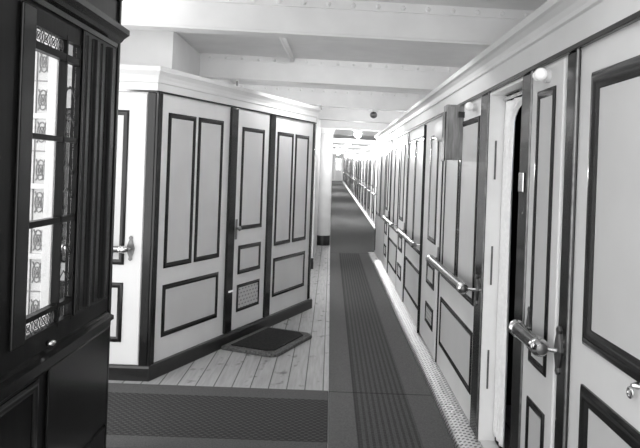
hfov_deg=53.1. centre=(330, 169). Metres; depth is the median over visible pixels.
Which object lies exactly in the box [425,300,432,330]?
vent grille
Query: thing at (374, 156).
door
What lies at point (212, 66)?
ceiling beam
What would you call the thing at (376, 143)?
wall
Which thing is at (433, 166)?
door
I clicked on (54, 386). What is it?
wall
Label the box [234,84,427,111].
ceiling beam
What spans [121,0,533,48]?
ceiling beam
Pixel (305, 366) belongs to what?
floor
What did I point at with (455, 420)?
floor vent
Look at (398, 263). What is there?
vent grille
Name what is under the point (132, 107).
door
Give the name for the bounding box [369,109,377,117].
ceiling lamp
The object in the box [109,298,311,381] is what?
baseboard
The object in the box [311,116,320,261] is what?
wall
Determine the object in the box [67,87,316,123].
trim
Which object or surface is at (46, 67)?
window
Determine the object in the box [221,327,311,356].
doormat
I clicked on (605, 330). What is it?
wall
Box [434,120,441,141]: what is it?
wall lamp
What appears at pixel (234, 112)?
post
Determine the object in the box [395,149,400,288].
post
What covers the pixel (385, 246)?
door
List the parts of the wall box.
panel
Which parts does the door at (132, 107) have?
panel, panel moulding, panel, panel moulding, handrail, plate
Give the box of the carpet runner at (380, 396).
[328,253,454,447]
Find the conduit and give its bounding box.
[280,38,294,62]
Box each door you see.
[59,91,146,364]
[231,110,269,329]
[335,157,341,180]
[352,157,353,192]
[353,157,355,194]
[355,157,356,197]
[357,156,358,199]
[359,156,361,202]
[361,156,364,205]
[364,155,367,209]
[367,155,370,214]
[371,154,375,220]
[383,142,390,270]
[396,133,407,298]
[419,117,442,358]
[520,59,566,447]
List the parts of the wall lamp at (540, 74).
bulb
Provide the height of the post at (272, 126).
1.975 m
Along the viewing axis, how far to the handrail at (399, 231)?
6.58 m
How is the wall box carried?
attached to the wall at (605, 330)
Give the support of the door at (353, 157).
in the wall at (376, 143)
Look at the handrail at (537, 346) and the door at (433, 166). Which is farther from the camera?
the door at (433, 166)
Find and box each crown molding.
[67,64,320,121]
[343,145,377,157]
[375,0,639,144]
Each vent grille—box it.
[236,279,259,311]
[397,262,400,280]
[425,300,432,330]
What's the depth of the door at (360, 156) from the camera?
26.98 m
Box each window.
[23,20,81,345]
[25,29,59,334]
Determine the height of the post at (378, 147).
1.985 m
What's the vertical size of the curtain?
1.888 m
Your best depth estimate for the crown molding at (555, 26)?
2.95 m
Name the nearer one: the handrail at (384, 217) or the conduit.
the conduit
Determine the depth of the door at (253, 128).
5.94 m
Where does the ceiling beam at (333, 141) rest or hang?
attached to the ceiling
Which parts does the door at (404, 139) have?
panel moulding, panel, panel moulding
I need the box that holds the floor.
[108,217,510,447]
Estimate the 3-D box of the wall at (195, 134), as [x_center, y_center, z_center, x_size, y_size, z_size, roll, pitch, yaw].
[-1.465,0.390,6.098,2.500,2.255,2.905,2,0,0]
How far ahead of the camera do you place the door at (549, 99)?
2.62 m
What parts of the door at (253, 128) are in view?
lock plate, panel moulding, panel, panel, panel moulding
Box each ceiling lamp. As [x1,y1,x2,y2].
[353,130,362,137]
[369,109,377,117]
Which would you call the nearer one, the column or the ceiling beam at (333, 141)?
the column
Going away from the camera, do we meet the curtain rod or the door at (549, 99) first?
the door at (549, 99)
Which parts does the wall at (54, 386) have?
panel, window pull, dado rail, panel, cornice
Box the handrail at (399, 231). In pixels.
[396,223,419,247]
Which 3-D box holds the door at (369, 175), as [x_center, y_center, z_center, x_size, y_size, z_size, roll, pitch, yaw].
[1.263,0.484,21.110,0.028,1.960,0.780,2,0,0]
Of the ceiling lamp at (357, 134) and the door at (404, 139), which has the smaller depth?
the door at (404, 139)
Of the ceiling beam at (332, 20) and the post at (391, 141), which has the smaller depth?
the ceiling beam at (332, 20)
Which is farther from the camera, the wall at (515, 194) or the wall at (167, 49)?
the wall at (167, 49)
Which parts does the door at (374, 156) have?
post, post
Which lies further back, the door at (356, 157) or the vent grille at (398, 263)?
the door at (356, 157)
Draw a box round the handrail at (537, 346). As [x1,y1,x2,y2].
[508,306,560,374]
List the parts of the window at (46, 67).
pane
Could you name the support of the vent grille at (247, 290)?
attached to the door at (253, 128)
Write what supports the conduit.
attached to the ceiling
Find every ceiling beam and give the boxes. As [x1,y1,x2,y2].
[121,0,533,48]
[199,53,460,91]
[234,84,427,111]
[318,107,404,123]
[320,120,388,130]
[333,134,376,140]
[333,138,375,142]
[333,141,370,144]
[333,143,366,145]
[334,129,379,136]
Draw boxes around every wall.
[0,0,129,447]
[68,29,233,84]
[68,89,313,364]
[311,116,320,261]
[332,154,343,180]
[343,141,377,221]
[375,20,639,447]
[506,91,521,404]
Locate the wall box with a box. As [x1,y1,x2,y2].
[441,104,464,160]
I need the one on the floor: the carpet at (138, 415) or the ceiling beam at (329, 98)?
the carpet at (138, 415)
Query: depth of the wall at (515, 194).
4.40 m
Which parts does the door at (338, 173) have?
glazing frame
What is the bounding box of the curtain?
[493,97,521,447]
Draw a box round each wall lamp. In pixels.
[434,120,441,141]
[465,102,476,111]
[533,68,551,82]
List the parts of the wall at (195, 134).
panel, panel moulding, panel, panel moulding, panel moulding, panel, panel, panel moulding, panel, panel moulding, panel moulding, panel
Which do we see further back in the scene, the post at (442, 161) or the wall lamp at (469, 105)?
the post at (442, 161)
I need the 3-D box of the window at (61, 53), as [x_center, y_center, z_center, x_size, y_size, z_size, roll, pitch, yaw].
[-1.175,0.048,2.688,0.034,1.260,0.455,2,0,0]
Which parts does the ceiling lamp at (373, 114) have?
globe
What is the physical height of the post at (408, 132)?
1.985 m
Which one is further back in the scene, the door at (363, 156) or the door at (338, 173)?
the door at (338, 173)
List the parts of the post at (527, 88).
strike plate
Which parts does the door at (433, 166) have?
panel, panel moulding, panel moulding, panel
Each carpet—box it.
[106,383,327,447]
[330,181,374,253]
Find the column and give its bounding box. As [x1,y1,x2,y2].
[317,128,335,245]
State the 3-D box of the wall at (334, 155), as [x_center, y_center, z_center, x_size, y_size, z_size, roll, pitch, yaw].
[0.563,-0.360,56.050,1.700,2.620,0.100,2,0,0]
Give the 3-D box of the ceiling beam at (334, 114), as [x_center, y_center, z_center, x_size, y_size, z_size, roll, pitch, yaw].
[0.033,-0.919,10.365,2.400,0.275,0.130,2,0,0]
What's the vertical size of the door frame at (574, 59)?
1.985 m
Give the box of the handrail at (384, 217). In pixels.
[382,211,397,227]
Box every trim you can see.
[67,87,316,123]
[377,10,639,146]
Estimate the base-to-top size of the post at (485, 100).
1.985 m
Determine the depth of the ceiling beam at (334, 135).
16.78 m
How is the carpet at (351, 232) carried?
on the floor
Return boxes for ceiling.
[176,0,547,93]
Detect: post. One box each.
[138,92,162,365]
[222,107,238,333]
[263,115,275,317]
[307,124,315,298]
[374,147,378,249]
[387,141,391,272]
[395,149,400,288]
[402,132,409,301]
[417,125,426,332]
[435,161,443,361]
[470,92,489,438]
[509,71,533,447]
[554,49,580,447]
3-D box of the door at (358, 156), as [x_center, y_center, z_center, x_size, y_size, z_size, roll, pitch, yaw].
[1.220,0.362,28.910,0.028,1.960,0.780,2,0,0]
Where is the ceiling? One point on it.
(201, 42)
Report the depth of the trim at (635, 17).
2.54 m
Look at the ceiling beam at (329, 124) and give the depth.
12.48 m
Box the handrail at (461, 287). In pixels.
[426,247,477,304]
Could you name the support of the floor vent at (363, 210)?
in the floor
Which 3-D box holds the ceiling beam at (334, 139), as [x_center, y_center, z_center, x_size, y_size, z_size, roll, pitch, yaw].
[0.110,-0.977,18.965,2.550,0.278,0.130,2,0,0]
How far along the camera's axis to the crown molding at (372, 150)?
23.57 m
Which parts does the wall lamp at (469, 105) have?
bulb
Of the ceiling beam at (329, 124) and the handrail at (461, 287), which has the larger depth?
the ceiling beam at (329, 124)
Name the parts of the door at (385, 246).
panel, panel moulding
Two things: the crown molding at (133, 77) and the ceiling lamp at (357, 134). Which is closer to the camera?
the crown molding at (133, 77)
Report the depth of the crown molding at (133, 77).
5.17 m
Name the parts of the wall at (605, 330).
panel, panel moulding, panel, panel moulding, panel, panel moulding, panel, panel moulding, panel, panel moulding, panel, panel moulding, panel moulding, panel, panel moulding, panel, panel, panel moulding, panel, panel moulding, panel, panel moulding, sill, panel, panel moulding, panel moulding, panel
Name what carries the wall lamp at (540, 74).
attached to the wall at (605, 330)
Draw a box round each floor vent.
[342,180,374,229]
[372,260,482,447]
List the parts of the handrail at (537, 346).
plate, plate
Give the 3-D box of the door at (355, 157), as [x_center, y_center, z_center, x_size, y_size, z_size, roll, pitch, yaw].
[1.199,0.300,32.810,0.028,1.960,0.780,2,0,0]
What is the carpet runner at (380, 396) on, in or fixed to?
on the floor
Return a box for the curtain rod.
[503,90,521,100]
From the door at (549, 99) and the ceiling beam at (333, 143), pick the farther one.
the ceiling beam at (333, 143)
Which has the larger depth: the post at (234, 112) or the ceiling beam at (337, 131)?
the ceiling beam at (337, 131)
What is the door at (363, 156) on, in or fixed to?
in the wall at (376, 143)
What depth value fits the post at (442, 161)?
5.12 m
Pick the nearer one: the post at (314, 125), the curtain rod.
the curtain rod
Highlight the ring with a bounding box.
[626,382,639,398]
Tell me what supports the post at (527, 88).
attached to the wall at (605, 330)
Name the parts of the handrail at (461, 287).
plate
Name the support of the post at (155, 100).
attached to the wall at (195, 134)
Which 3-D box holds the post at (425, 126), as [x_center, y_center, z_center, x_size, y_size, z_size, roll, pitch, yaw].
[0.863,0.556,6.046,0.035,1.970,0.002,2,0,0]
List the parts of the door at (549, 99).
panel, panel moulding, panel, panel moulding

